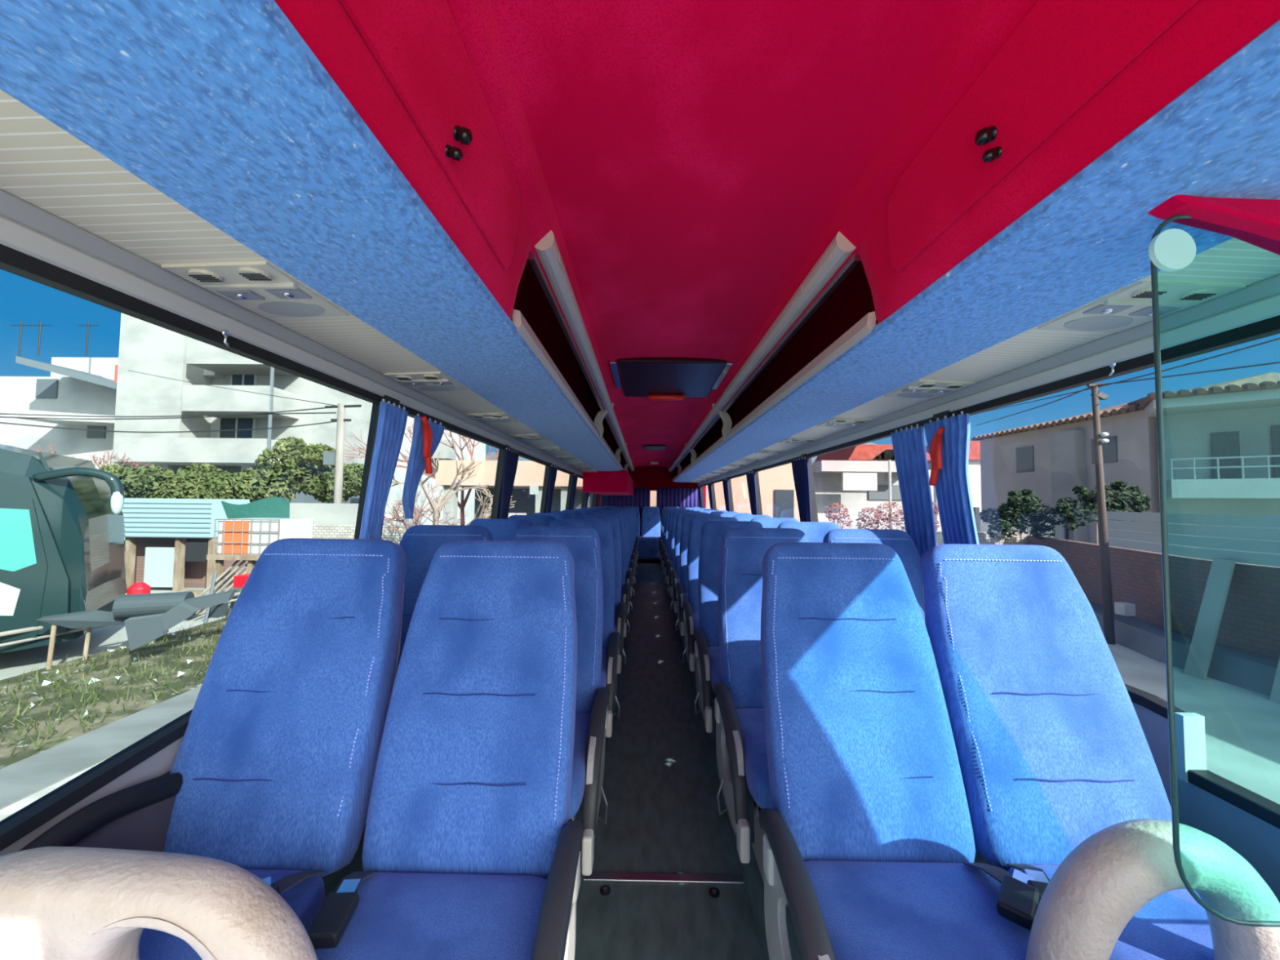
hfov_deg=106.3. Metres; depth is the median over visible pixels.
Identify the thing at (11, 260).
curtain rail
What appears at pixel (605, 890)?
stud
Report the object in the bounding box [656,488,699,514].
curtain
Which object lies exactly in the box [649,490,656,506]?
building
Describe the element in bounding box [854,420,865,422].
vent
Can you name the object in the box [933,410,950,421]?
trim
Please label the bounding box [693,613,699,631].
seat cushion
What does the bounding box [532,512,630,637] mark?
seat
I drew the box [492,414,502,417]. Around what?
vent
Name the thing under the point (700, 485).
trim
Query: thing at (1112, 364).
curtain hook
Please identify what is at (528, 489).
window
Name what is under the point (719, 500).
window
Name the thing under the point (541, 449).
panel
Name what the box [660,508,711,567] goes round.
seat
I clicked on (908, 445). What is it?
curtain
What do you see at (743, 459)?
panel
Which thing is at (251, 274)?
vent
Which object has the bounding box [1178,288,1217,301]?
vent
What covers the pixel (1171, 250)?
glass screen
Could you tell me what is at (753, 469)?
trim
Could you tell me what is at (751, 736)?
seat cushion
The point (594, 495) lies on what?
trim
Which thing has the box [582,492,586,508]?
trim
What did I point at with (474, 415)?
vent
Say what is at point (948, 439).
curtain
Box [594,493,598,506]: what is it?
curtain
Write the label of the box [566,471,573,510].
trim
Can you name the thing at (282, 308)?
speaker grille
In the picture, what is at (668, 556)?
seat
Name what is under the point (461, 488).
window
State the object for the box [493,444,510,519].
trim
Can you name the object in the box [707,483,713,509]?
curtain
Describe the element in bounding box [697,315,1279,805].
window
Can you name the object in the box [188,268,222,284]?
vent
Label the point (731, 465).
panel
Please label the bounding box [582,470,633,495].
upper cabinet
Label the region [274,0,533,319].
upper cabinet
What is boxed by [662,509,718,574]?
seat
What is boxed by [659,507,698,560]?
seat
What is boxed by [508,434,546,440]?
panel
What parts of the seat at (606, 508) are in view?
backrest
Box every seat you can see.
[138,537,583,959]
[365,524,608,875]
[469,518,620,737]
[507,515,626,673]
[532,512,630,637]
[551,511,632,613]
[562,510,634,596]
[573,508,635,584]
[579,508,636,574]
[586,507,637,567]
[591,506,638,561]
[607,506,639,556]
[657,506,702,556]
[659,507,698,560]
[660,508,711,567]
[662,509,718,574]
[664,510,728,584]
[666,511,737,596]
[671,512,752,613]
[675,514,771,661]
[682,516,798,702]
[693,520,840,773]
[712,527,924,883]
[758,542,1214,959]
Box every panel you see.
[161,261,349,318]
[383,371,466,391]
[466,412,518,422]
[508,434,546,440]
[535,447,564,451]
[553,455,577,459]
[565,462,586,465]
[576,466,592,469]
[709,472,724,474]
[716,468,734,471]
[725,464,746,466]
[738,457,763,461]
[755,449,786,454]
[779,437,818,444]
[817,417,873,427]
[884,379,975,399]
[1037,280,1245,332]
[1147,194,1279,255]
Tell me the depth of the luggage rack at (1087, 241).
1.03 m
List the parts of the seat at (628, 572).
backrest, backrest, armrest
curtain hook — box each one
[221,328,230,346]
[1108,360,1117,375]
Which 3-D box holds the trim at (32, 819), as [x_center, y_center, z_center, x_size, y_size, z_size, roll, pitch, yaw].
[-1.015,0.859,5.153,0.037,0.286,12.050,1,-3,1]
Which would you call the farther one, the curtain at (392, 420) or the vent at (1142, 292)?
the curtain at (392, 420)
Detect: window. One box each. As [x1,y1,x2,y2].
[0,266,377,825]
[381,415,502,545]
[507,456,547,517]
[551,470,570,511]
[573,477,583,509]
[584,493,594,507]
[594,494,600,506]
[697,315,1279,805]
[702,484,710,508]
[712,481,725,510]
[729,475,751,513]
[756,462,799,521]
[808,427,943,545]
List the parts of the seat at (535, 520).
backrest, backrest, armrest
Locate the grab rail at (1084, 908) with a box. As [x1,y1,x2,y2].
[1026,818,1279,959]
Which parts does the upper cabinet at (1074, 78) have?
knob, knob, door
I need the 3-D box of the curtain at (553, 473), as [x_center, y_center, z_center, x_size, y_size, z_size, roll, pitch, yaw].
[-0.915,0.284,4.823,0.124,0.847,0.320,1,-3,1]
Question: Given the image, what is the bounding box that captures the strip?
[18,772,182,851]
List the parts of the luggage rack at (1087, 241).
grab rail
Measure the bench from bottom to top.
1.092 m
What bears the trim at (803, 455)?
attached to the wall at (1257, 841)
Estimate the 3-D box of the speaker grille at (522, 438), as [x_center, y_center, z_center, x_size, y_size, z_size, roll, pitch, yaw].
[-0.796,-0.298,3.501,0.144,0.010,0.092,1,-3,1]
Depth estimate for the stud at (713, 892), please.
1.59 m
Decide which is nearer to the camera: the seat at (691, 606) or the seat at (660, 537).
the seat at (691, 606)
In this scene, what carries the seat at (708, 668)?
on the trim at (750, 872)
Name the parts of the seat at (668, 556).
armrest, backrest, backrest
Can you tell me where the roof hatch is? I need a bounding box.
[609,356,733,400]
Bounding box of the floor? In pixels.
[574,558,764,959]
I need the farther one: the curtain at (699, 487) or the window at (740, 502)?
the curtain at (699, 487)
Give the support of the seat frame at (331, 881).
attached to the wall at (160, 763)
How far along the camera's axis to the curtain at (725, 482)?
7.10 m
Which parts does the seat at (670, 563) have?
armrest, backrest, backrest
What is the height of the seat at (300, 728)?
1.091 m
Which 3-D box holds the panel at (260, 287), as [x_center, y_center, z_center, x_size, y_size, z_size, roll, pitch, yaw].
[-0.824,-0.407,1.059,0.204,0.022,0.260,1,-3,1]
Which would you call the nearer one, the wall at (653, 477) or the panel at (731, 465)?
the panel at (731, 465)
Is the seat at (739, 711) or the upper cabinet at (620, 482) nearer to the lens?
the seat at (739, 711)
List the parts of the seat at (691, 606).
armrest, backrest, backrest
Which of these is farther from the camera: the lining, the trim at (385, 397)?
the trim at (385, 397)
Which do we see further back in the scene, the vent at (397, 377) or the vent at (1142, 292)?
the vent at (397, 377)
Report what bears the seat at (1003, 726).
on the trim at (750, 872)
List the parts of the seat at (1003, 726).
armrest, backrest, backrest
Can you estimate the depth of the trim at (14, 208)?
0.99 m
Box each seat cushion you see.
[138,869,324,959]
[314,871,546,959]
[568,712,591,820]
[600,648,607,687]
[613,614,617,631]
[636,535,660,559]
[684,592,687,600]
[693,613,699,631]
[707,646,721,688]
[736,708,772,808]
[804,860,1031,959]
[1008,864,1214,959]
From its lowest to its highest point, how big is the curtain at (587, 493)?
0.847 m
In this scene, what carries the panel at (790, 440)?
attached to the luggage rack at (1087, 241)
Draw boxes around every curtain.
[359,399,408,538]
[402,413,444,519]
[498,448,519,519]
[546,465,557,512]
[569,474,577,510]
[584,492,589,508]
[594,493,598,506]
[601,494,604,506]
[603,488,650,513]
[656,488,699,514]
[697,486,702,508]
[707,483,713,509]
[722,479,730,511]
[746,471,758,515]
[791,457,812,521]
[890,423,937,559]
[924,411,979,544]
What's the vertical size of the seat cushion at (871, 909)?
0.135 m
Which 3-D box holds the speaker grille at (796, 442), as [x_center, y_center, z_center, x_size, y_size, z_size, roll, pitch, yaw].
[1.144,-0.276,3.538,0.144,0.010,0.092,1,-3,1]
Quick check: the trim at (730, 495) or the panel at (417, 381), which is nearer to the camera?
the panel at (417, 381)
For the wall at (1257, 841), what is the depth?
1.10 m
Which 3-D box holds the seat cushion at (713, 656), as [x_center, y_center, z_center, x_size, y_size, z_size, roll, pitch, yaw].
[0.540,0.912,2.279,0.438,0.135,0.510,1,-3,1]
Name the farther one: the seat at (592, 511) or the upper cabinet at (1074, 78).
the seat at (592, 511)
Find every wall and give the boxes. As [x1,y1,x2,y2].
[0,737,182,856]
[601,464,697,535]
[1132,702,1279,902]
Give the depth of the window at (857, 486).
2.81 m
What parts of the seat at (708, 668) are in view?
release lever, armrest, leg, backrest, backrest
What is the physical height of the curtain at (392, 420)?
0.852 m
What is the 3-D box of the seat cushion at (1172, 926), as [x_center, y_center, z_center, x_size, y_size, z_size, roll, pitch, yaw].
[0.971,0.848,0.772,0.438,0.135,0.510,1,-3,1]
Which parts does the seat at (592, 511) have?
backrest, backrest, armrest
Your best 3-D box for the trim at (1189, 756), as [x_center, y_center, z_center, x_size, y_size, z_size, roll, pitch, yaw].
[1.327,0.644,1.157,0.050,0.155,0.020,1,-3,1]
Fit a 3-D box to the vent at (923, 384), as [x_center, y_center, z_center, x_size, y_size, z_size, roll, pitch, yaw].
[1.072,-0.355,1.791,0.051,0.007,0.051,0,-3,12]
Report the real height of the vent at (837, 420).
0.009 m
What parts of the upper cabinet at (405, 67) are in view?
door, knob, knob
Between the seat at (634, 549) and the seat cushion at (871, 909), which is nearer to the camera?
the seat cushion at (871, 909)
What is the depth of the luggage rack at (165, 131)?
0.71 m
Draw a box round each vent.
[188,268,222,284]
[238,267,271,282]
[395,375,411,380]
[422,374,438,379]
[473,414,484,417]
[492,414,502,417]
[644,444,666,449]
[835,419,846,422]
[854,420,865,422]
[919,382,935,387]
[946,383,962,388]
[1131,285,1167,299]
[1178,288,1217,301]
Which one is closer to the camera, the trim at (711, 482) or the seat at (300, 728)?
the seat at (300, 728)
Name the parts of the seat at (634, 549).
backrest, backrest, armrest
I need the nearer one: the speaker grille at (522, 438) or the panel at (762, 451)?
the speaker grille at (522, 438)
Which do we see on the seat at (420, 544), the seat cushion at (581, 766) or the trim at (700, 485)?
the seat cushion at (581, 766)
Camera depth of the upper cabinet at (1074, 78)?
0.73 m
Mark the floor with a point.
(660, 786)
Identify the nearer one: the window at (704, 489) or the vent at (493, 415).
the vent at (493, 415)
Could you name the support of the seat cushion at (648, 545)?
on the bench
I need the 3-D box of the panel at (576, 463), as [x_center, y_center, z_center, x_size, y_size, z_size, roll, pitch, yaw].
[-0.770,-0.194,5.794,0.204,0.022,0.260,1,-3,1]
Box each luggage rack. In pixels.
[0,0,634,471]
[668,19,1279,483]
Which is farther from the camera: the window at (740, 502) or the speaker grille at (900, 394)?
the window at (740, 502)
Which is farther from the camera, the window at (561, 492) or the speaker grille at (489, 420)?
the window at (561, 492)
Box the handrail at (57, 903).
[0,846,318,959]
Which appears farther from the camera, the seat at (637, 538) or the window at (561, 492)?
the seat at (637, 538)
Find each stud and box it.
[600,884,610,895]
[708,887,719,897]
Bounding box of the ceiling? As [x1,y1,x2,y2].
[445,0,1038,471]
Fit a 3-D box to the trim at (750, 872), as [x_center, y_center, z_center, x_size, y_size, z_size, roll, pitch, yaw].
[0.903,1.523,5.837,1.000,0.099,10.580,1,-3,1]
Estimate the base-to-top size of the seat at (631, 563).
1.091 m
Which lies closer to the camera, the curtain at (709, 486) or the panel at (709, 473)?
the panel at (709, 473)
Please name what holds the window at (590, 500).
in the wall at (160, 763)
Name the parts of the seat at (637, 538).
backrest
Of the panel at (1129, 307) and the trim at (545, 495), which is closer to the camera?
the panel at (1129, 307)
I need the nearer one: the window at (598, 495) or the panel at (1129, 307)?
the panel at (1129, 307)
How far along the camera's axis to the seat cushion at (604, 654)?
2.16 m
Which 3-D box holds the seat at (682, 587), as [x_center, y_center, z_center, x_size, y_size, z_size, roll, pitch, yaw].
[0.759,0.841,3.956,0.934,1.091,0.851,1,-3,1]
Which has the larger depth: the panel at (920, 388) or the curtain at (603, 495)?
the curtain at (603, 495)
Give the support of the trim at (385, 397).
attached to the wall at (160, 763)
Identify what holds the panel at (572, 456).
attached to the luggage rack at (165, 131)
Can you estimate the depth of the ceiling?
1.06 m
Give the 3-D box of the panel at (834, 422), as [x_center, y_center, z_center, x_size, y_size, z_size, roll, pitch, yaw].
[1.135,-0.314,2.674,0.204,0.022,0.260,1,-3,1]
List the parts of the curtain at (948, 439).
tie cord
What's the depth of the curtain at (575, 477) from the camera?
6.26 m
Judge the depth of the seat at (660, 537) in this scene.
9.40 m
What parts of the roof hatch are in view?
handle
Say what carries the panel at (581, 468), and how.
attached to the luggage rack at (165, 131)
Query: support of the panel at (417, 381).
attached to the luggage rack at (165, 131)
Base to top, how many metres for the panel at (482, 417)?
0.022 m
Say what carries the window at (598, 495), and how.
in the wall at (160, 763)
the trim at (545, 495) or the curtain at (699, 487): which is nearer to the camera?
the trim at (545, 495)
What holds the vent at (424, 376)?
attached to the panel at (417, 381)
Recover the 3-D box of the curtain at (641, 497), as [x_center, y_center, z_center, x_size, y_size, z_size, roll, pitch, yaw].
[-0.304,0.479,11.156,1.080,0.600,0.044,1,-3,1]
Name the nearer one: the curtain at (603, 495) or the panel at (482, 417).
the panel at (482, 417)
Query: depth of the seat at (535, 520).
3.40 m
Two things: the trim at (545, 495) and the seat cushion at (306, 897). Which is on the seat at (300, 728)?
the seat cushion at (306, 897)
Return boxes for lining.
[72,770,176,852]
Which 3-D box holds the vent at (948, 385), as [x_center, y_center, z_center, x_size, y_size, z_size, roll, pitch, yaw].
[1.171,-0.349,1.790,0.052,0.009,0.052,1,-3,1]
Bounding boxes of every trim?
[0,188,583,473]
[0,215,582,476]
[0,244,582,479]
[0,714,191,851]
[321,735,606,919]
[363,395,399,539]
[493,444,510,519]
[542,462,551,512]
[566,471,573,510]
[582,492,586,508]
[583,871,744,884]
[592,493,595,506]
[660,560,1008,959]
[697,293,1279,485]
[700,484,703,508]
[711,481,715,509]
[726,476,732,511]
[751,468,760,515]
[800,453,815,521]
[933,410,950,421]
[1125,686,1181,719]
[1174,712,1204,782]
[1187,769,1279,828]
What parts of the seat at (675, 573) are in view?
armrest, backrest, backrest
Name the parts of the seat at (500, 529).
backrest, backrest, armrest, release lever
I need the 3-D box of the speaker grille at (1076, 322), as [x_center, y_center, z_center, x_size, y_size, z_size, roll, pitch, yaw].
[1.118,-0.383,1.171,0.144,0.010,0.092,1,-3,1]
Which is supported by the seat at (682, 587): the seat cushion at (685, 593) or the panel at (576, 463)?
the seat cushion at (685, 593)
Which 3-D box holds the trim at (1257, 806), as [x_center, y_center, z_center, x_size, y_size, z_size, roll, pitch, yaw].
[1.320,0.660,0.131,0.050,0.030,2.050,1,-3,1]
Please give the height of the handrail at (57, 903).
0.453 m
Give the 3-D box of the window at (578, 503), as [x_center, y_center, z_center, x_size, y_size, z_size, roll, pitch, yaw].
[-0.945,0.380,7.101,0.092,0.900,1.520,1,-3,1]
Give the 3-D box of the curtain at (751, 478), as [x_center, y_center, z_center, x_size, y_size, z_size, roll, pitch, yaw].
[1.290,0.334,5.416,0.124,0.847,0.320,1,-3,1]
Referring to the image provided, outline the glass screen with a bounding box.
[1148,213,1279,927]
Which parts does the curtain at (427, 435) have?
tie cord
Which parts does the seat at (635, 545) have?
backrest, backrest, armrest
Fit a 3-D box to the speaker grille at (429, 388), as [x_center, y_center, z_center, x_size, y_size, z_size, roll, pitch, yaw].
[-0.814,-0.369,1.923,0.144,0.010,0.092,1,-3,1]
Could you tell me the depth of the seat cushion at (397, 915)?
0.86 m
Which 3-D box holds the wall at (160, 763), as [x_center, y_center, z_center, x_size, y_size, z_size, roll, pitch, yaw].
[-1.026,1.327,5.132,0.025,1.190,12.050,1,-3,1]
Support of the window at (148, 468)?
in the wall at (160, 763)
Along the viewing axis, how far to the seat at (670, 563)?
5.68 m
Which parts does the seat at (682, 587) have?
armrest, backrest, backrest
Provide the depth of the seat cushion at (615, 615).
2.95 m
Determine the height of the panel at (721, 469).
0.022 m
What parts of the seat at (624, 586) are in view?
backrest, backrest, armrest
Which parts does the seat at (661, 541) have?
armrest, backrest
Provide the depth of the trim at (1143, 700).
1.25 m
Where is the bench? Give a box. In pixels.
[603,506,698,559]
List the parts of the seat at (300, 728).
backrest, backrest, armrest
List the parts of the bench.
backrest, backrest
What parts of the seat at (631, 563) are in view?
backrest, backrest, armrest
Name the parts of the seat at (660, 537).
backrest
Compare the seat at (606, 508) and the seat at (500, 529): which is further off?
the seat at (606, 508)
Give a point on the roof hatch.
(655, 378)
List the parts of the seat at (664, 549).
armrest, backrest, backrest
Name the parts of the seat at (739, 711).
release lever, armrest, seat frame, leg, backrest, backrest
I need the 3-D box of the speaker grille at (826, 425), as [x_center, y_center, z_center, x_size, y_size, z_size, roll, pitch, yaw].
[1.135,-0.312,2.749,0.144,0.010,0.092,1,-3,1]
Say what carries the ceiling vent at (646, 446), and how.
in the ceiling
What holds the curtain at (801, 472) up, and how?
hanging from the window at (1073, 472)
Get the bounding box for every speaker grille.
[257,300,324,316]
[417,385,455,391]
[484,419,510,422]
[520,438,540,439]
[785,441,804,444]
[825,424,851,426]
[897,391,934,398]
[1063,315,1133,330]
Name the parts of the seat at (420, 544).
backrest, seat frame, backrest, armrest, release lever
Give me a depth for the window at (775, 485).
4.58 m
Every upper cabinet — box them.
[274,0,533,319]
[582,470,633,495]
[858,0,1279,323]
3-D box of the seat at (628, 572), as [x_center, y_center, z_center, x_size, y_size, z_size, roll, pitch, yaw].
[-0.542,0.860,4.668,0.948,1.091,0.851,1,-3,1]
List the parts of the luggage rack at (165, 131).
grab rail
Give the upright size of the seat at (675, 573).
1.091 m
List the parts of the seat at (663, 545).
armrest, backrest, backrest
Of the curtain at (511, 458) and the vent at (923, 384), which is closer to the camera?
the vent at (923, 384)
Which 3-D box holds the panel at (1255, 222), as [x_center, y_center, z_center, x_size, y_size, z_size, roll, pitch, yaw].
[0.906,-0.414,0.740,0.277,0.132,0.077,1,-3,1]
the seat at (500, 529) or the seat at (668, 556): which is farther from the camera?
the seat at (668, 556)
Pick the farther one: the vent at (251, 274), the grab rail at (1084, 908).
the vent at (251, 274)
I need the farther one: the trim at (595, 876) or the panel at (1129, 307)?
the trim at (595, 876)

